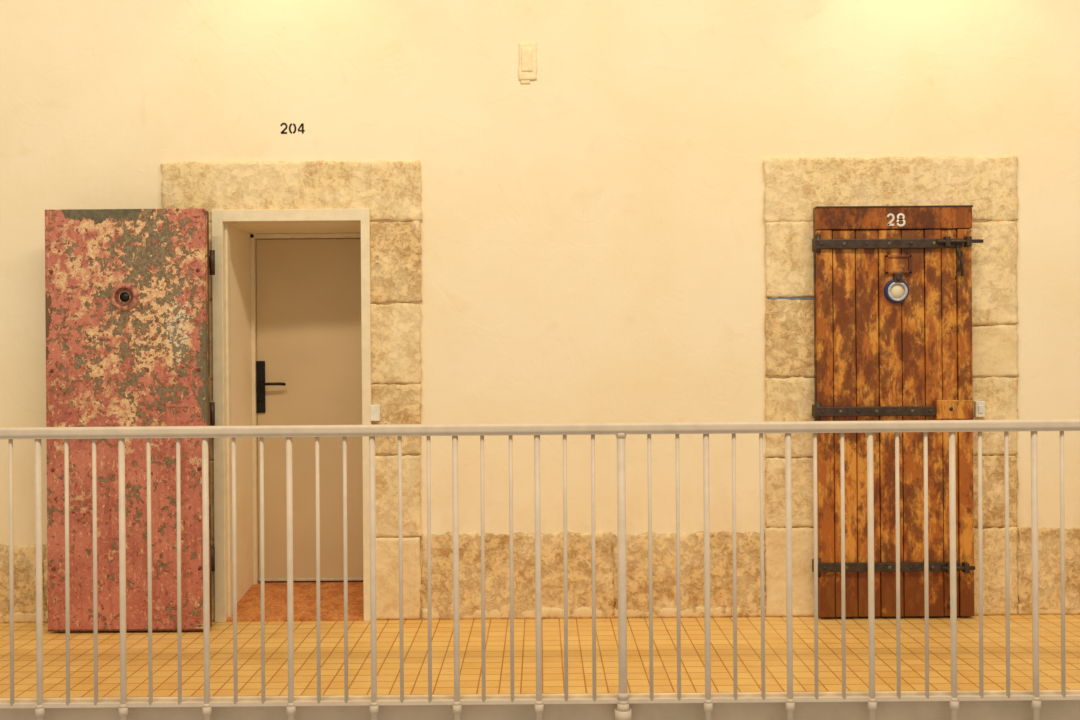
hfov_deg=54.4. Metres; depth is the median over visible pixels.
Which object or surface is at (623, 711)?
balcony railing
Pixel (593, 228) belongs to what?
wall
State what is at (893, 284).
plank door
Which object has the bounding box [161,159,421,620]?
door surround
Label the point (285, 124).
stencilled number
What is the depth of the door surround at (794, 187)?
5.23 m
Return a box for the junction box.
[518,43,536,83]
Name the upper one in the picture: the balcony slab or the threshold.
the threshold
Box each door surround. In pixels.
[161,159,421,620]
[763,156,1018,616]
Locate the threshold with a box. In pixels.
[226,581,363,621]
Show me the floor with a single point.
(912, 628)
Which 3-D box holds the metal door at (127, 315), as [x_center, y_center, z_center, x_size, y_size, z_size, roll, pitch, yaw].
[-1.971,0.286,5.072,0.777,2.015,0.142,0,0,0]
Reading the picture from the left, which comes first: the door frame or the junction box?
the door frame
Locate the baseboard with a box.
[0,527,1079,622]
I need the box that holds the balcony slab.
[0,690,1079,719]
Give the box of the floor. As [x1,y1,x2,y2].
[0,615,1079,697]
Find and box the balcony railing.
[0,419,1079,719]
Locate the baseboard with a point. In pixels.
(579, 545)
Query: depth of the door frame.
5.21 m
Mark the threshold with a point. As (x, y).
(304, 592)
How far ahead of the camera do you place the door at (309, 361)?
5.78 m
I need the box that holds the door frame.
[212,208,380,621]
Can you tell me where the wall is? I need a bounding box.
[0,0,1079,617]
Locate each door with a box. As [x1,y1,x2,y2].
[45,208,214,630]
[256,239,362,580]
[812,205,982,616]

